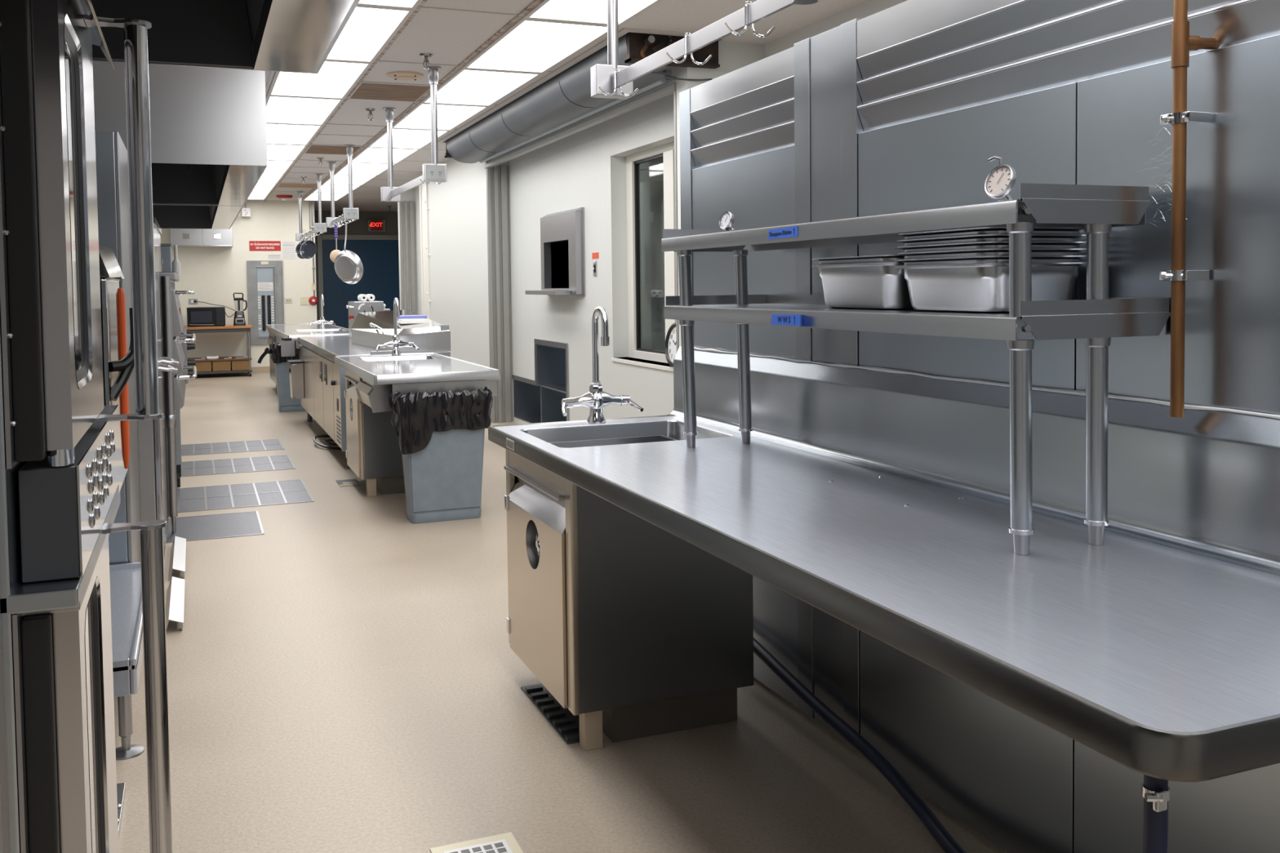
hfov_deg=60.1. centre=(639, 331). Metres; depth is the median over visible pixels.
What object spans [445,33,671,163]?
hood
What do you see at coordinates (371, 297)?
paper roll
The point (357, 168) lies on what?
diffuser
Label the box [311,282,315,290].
tag
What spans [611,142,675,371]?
window
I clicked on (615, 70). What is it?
hook
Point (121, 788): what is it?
floor plate
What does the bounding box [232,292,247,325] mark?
blender
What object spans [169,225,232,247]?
upper cabinet
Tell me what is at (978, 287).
pan
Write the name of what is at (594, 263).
wall switch
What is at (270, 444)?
trench cover
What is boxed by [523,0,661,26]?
ceiling light panel
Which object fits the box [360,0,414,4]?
diffuser
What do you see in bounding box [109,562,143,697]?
tray
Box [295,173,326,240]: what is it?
rack
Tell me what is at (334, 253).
ladle
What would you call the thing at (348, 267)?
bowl
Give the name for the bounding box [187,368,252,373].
shelf
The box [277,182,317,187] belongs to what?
ceiling vent
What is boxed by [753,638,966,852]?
hose
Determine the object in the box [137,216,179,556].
kitchen appliance
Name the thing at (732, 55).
wall
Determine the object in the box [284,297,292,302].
wall outlet
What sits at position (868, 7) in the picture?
wall
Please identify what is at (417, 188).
wall
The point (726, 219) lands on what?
thermometer
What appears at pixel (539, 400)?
wall niche
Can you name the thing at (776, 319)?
label
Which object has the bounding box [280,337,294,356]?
utensil holder
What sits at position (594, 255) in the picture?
sign
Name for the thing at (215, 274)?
wall
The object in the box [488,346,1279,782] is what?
countertop
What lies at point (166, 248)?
metal bin
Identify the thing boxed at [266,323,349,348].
countertop
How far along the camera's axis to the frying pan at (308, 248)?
15.73 m
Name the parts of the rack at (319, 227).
rail, plate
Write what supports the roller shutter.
attached to the wall at (586, 168)
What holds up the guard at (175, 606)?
on the floor
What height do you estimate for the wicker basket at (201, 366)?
0.168 m
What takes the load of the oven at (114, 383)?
on the floor
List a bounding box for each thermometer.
[719,211,737,231]
[984,155,1016,201]
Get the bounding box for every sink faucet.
[310,294,336,328]
[376,297,418,355]
[561,306,643,423]
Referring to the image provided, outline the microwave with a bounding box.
[186,306,225,327]
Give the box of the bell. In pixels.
[308,296,318,305]
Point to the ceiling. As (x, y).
(451, 37)
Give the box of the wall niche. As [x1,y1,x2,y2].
[511,338,568,423]
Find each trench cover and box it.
[165,511,264,543]
[167,454,295,476]
[177,479,314,512]
[181,439,284,456]
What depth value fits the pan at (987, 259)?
2.34 m
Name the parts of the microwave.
door, control panel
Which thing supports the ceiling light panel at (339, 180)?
attached to the ceiling
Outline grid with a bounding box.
[265,0,663,202]
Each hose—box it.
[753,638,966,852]
[1141,774,1169,852]
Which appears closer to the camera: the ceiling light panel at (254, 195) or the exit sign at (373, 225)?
the ceiling light panel at (254, 195)
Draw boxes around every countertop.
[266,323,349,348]
[334,352,500,400]
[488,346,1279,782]
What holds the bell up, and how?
attached to the wall at (215, 274)
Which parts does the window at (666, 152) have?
sill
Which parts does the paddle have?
blade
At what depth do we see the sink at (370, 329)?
9.25 m
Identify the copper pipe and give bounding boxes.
[1159,0,1219,417]
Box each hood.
[90,0,359,73]
[92,61,267,229]
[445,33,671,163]
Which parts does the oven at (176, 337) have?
leg, door, leg, door, door, bar handle, bar handle, bar handle, knob, knob, knob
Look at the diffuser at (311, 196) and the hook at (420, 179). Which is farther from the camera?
the diffuser at (311, 196)
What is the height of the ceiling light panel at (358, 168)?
0.019 m
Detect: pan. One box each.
[295,236,306,258]
[299,235,316,258]
[334,222,363,284]
[811,254,903,264]
[811,262,914,310]
[894,226,1084,239]
[894,234,1086,246]
[894,248,1086,259]
[894,255,1086,265]
[894,262,1086,313]
[895,240,1086,253]
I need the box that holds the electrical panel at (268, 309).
[246,260,284,345]
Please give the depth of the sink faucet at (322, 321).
14.34 m
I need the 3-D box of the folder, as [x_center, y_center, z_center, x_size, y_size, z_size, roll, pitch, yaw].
[-2.047,-0.131,9.851,0.240,0.030,0.300,-2,3,-22]
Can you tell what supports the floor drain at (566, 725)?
on the floor
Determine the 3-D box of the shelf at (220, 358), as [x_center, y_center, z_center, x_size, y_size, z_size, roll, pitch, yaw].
[-7.030,0.451,18.313,1.100,0.020,0.750,-2,3,-22]
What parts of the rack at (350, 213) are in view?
rail, plate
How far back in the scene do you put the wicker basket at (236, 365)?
18.13 m
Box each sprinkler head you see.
[316,157,324,166]
[364,107,375,120]
[418,53,432,69]
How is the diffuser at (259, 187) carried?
attached to the ceiling light panel at (264, 188)
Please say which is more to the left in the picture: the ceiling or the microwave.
the microwave
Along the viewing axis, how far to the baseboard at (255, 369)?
18.99 m
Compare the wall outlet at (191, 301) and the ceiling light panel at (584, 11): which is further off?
the wall outlet at (191, 301)
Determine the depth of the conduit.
19.23 m
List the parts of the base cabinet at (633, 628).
rail handle, star knob, door, frame, panel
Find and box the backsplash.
[666,346,1279,576]
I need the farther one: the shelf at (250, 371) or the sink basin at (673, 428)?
the shelf at (250, 371)
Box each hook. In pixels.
[420,178,441,184]
[598,69,638,97]
[666,32,711,65]
[724,0,775,37]
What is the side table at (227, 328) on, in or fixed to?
on the floor
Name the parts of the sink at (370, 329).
lid handle, lid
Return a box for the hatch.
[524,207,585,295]
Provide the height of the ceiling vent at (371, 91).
0.010 m
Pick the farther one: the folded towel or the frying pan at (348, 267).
the folded towel
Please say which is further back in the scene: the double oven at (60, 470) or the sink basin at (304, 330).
the sink basin at (304, 330)
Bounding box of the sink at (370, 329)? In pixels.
[350,309,450,352]
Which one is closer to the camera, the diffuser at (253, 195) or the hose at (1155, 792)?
the hose at (1155, 792)
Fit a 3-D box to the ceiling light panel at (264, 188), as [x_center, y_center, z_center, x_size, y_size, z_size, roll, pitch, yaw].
[-5.714,-2.137,16.339,0.578,0.019,1.506,-2,3,-22]
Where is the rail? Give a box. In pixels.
[263,0,542,201]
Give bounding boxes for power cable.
[312,435,342,449]
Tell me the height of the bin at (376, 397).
0.192 m
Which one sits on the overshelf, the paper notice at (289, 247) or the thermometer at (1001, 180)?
the thermometer at (1001, 180)
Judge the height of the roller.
0.384 m
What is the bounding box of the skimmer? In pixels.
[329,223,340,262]
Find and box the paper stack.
[397,318,429,324]
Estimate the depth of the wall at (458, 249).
12.70 m
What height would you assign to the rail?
0.014 m
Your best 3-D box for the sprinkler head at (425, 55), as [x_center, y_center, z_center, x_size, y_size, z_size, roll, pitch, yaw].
[-1.391,-1.758,7.194,0.090,0.096,0.090,-2,3,-22]
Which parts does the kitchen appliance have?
door, door, ring pull, ring pull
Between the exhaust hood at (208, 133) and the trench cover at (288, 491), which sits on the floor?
the trench cover at (288, 491)
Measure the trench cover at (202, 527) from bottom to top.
0.004 m
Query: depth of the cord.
18.44 m
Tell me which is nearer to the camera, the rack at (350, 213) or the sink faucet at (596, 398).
the sink faucet at (596, 398)
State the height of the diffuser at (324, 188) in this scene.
0.006 m
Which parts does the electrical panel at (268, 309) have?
door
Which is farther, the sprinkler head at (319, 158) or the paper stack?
the sprinkler head at (319, 158)
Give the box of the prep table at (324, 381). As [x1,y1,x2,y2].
[297,335,450,468]
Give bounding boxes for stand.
[109,562,144,760]
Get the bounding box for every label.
[767,226,797,239]
[770,314,802,326]
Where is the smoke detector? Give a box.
[275,195,293,200]
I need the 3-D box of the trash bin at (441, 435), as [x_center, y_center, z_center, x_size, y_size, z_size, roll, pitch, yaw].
[-1.227,0.752,6.866,0.621,0.815,0.387,-2,3,-22]
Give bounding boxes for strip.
[419,182,431,319]
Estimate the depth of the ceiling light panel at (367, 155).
12.60 m
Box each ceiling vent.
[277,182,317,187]
[304,144,362,154]
[348,82,430,101]
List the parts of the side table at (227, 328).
leg, leg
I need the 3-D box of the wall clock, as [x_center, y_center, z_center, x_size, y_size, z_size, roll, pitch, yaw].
[0.249,0.090,7.679,0.068,0.316,0.316,-2,3,-22]
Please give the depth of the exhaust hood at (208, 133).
5.86 m
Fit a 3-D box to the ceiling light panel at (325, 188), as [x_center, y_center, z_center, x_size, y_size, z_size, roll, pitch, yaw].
[-4.620,-2.170,16.779,0.578,0.019,1.506,-2,3,-22]
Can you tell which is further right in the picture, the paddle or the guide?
the guide
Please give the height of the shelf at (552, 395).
0.398 m
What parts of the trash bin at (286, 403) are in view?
panel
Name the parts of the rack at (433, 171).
rail, plate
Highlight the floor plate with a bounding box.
[116,782,125,841]
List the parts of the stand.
leg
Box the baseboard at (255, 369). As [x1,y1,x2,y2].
[187,366,270,374]
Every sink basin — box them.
[295,328,347,331]
[358,355,441,361]
[520,419,733,442]
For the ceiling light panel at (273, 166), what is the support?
attached to the ceiling
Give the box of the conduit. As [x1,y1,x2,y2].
[308,201,315,296]
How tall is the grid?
0.012 m
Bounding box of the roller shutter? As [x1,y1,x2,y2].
[444,31,719,422]
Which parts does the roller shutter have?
spring lever, pull chain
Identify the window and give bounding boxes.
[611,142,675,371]
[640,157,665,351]
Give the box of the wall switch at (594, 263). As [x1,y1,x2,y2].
[591,261,596,275]
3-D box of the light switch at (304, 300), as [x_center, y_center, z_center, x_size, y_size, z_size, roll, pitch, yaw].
[-5.821,-0.541,19.255,0.180,0.140,0.015,-2,3,-22]
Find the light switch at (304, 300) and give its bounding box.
[300,296,311,304]
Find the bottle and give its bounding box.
[172,244,181,275]
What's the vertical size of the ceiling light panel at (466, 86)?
0.019 m
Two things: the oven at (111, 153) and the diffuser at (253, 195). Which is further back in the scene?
the diffuser at (253, 195)
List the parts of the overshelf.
post, post, post, post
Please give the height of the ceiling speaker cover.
0.029 m
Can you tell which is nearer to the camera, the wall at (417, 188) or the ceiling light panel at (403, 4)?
the ceiling light panel at (403, 4)
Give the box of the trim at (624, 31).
[437,27,728,142]
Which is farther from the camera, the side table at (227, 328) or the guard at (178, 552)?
the side table at (227, 328)
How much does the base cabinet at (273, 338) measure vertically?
0.853 m
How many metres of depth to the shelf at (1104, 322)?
2.27 m
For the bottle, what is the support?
on the oven at (176, 337)
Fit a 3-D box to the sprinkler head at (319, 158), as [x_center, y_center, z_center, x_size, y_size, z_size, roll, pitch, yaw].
[-3.708,-1.973,12.833,0.090,0.096,0.090,-2,3,-22]
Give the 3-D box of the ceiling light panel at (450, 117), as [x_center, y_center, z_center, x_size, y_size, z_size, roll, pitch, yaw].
[-1.797,-1.902,9.782,0.578,0.019,1.506,-2,3,-22]
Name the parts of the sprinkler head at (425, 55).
frame arm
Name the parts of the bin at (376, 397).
plate, plate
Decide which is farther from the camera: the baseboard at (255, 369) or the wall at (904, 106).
the baseboard at (255, 369)
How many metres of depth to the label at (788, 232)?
2.90 m
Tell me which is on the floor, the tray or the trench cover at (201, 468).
the trench cover at (201, 468)
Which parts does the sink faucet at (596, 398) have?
lever, handle, spout, handle, lever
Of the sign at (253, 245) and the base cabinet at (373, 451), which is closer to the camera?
the base cabinet at (373, 451)
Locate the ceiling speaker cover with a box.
[386,71,423,79]
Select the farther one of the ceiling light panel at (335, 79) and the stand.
the ceiling light panel at (335, 79)
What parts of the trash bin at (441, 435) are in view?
panel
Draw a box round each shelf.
[187,355,252,361]
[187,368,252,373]
[540,383,566,422]
[661,199,1146,251]
[664,302,1166,340]
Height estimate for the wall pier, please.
2.950 m
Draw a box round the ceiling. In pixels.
[247,0,866,211]
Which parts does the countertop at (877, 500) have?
name plate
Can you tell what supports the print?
attached to the electrical panel at (268, 309)
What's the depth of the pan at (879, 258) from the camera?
2.75 m
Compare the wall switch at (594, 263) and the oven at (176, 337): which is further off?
the wall switch at (594, 263)
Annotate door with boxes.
[316,234,399,328]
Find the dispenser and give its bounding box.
[287,360,304,399]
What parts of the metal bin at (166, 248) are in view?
lid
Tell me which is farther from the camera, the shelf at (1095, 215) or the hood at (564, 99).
the hood at (564, 99)
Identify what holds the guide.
attached to the wall pier
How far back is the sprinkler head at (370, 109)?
9.36 m
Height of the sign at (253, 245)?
0.167 m
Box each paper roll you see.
[357,293,367,301]
[366,293,374,301]
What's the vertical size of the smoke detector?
0.084 m
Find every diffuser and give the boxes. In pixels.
[248,192,267,198]
[253,183,274,191]
[306,193,344,199]
[315,185,357,192]
[337,163,387,173]
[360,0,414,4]
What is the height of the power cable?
0.069 m
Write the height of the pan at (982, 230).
0.105 m
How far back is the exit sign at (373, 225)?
21.90 m
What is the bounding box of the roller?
[346,301,390,338]
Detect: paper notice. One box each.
[267,253,281,259]
[281,240,296,258]
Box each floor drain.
[430,831,523,852]
[520,683,579,744]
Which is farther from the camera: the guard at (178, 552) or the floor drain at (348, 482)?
the floor drain at (348, 482)
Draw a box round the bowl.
[334,249,363,284]
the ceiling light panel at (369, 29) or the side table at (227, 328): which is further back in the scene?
the side table at (227, 328)
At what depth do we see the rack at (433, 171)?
7.65 m
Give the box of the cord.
[195,301,235,316]
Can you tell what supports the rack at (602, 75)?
hanging from the ceiling
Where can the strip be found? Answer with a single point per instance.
(424, 212)
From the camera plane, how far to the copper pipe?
2.13 m
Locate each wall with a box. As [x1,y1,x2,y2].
[160,200,316,368]
[314,210,398,320]
[414,185,422,315]
[422,152,508,367]
[507,66,675,424]
[675,40,764,346]
[679,0,1279,852]
[764,0,906,57]
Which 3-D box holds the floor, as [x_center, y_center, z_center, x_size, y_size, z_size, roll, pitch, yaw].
[-1.457,1.081,10.135,7.600,0.120,26.200,-2,3,-22]
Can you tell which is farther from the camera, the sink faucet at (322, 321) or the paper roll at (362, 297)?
the sink faucet at (322, 321)
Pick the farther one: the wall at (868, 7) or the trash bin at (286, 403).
the trash bin at (286, 403)
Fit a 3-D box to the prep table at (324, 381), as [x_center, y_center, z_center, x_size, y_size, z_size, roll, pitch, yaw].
[-2.630,0.551,10.519,0.900,0.935,3.675,-2,3,-22]
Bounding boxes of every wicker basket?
[195,360,211,372]
[212,360,231,371]
[231,360,249,370]
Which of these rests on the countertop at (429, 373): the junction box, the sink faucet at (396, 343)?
the sink faucet at (396, 343)
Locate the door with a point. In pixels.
(379, 255)
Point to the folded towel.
(208, 357)
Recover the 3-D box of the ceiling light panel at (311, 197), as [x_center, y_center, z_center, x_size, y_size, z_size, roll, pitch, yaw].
[-5.184,-2.224,18.178,0.578,0.019,1.506,-2,3,-22]
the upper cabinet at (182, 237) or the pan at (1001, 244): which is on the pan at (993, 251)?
the pan at (1001, 244)
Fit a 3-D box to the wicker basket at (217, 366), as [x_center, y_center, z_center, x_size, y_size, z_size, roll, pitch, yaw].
[-6.891,0.550,18.196,0.286,0.168,0.386,-2,3,-22]
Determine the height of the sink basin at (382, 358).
0.244 m
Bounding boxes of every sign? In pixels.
[248,240,280,250]
[367,219,385,231]
[591,252,598,260]
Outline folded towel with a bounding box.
[206,355,218,359]
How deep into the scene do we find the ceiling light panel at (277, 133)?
10.72 m
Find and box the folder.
[396,315,426,319]
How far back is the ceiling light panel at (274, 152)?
12.17 m
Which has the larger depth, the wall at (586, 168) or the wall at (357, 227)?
the wall at (357, 227)
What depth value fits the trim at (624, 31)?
7.70 m
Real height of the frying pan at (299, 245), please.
0.328 m
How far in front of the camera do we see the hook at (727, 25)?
3.32 m
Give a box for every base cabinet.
[267,330,295,388]
[343,369,404,496]
[503,435,753,751]
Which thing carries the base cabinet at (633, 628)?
on the floor
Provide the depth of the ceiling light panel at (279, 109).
9.30 m
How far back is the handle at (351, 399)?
7.98 m
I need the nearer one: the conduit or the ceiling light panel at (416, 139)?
the ceiling light panel at (416, 139)
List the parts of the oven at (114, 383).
door, bracket handle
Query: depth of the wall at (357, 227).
21.86 m
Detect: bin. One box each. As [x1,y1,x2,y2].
[160,243,172,271]
[257,342,306,412]
[355,377,392,413]
[388,386,493,524]
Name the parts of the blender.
lid, jug handle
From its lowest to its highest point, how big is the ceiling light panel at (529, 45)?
0.019 m
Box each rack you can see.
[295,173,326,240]
[325,144,359,227]
[380,66,447,201]
[590,0,817,99]
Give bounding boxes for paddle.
[111,276,129,468]
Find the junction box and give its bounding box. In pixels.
[241,203,250,217]
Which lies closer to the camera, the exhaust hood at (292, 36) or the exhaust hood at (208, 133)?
the exhaust hood at (292, 36)
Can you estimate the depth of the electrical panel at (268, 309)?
18.98 m
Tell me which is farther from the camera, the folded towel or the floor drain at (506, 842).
the folded towel
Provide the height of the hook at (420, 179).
0.106 m
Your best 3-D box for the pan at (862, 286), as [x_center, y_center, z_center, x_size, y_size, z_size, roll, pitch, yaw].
[0.644,-0.118,2.847,0.275,0.115,0.395,-2,3,-22]
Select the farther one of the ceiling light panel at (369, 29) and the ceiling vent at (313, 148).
the ceiling vent at (313, 148)
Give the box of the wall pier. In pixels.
[397,185,417,313]
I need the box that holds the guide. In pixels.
[399,200,416,313]
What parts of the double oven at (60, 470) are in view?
trim, door, door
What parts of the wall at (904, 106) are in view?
rail, panel, rail, panel, panel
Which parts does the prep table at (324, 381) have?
door, door, recessed pull, recessed pull, door, vent panel, thermostat frame, panel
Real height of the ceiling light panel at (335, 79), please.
0.019 m
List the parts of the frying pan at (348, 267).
handle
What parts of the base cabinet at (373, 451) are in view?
rail handle, door, frame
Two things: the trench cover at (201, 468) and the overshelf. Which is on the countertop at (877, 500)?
the overshelf
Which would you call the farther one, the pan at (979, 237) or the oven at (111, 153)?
the oven at (111, 153)
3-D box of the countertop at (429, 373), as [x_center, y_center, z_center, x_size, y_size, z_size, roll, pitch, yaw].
[-1.609,0.337,7.710,0.780,0.248,2.030,-2,3,-22]
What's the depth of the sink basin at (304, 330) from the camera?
14.22 m
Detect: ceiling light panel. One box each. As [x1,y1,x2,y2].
[248,191,270,199]
[252,183,277,192]
[257,173,285,183]
[263,160,295,173]
[265,93,343,125]
[266,123,323,145]
[266,143,307,160]
[267,60,373,99]
[302,192,348,200]
[311,183,361,193]
[321,174,377,185]
[325,4,414,62]
[333,162,395,175]
[351,146,420,164]
[357,0,422,9]
[366,128,450,149]
[392,102,489,130]
[420,67,542,106]
[462,17,619,73]
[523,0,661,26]
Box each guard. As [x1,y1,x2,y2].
[165,576,185,631]
[168,536,186,581]
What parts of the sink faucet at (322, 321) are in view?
spout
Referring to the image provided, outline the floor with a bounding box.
[113,372,1006,852]
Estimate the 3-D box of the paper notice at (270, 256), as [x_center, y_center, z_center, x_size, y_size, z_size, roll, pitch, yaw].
[-6.299,-1.293,19.040,0.225,0.088,0.004,-2,3,-22]
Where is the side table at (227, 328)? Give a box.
[183,324,252,376]
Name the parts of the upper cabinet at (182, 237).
door, pull, door, pull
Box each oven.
[0,0,173,852]
[94,130,140,564]
[98,243,134,536]
[161,271,197,533]
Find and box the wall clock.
[664,322,676,367]
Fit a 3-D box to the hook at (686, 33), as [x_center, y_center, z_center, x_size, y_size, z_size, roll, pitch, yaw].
[0.165,-0.956,3.728,0.170,0.106,0.014,-2,3,-22]
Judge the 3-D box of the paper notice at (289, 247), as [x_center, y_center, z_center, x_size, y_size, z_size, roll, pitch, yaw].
[-6.071,-1.416,19.127,0.232,0.310,0.004,-2,3,-22]
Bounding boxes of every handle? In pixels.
[350,398,352,420]
[527,520,565,568]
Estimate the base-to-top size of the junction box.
0.285 m
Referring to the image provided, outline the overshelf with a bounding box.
[661,182,1170,555]
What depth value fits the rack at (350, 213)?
11.73 m
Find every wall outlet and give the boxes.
[188,298,197,304]
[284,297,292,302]
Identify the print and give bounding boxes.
[258,283,272,288]
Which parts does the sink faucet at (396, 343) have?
spout, handle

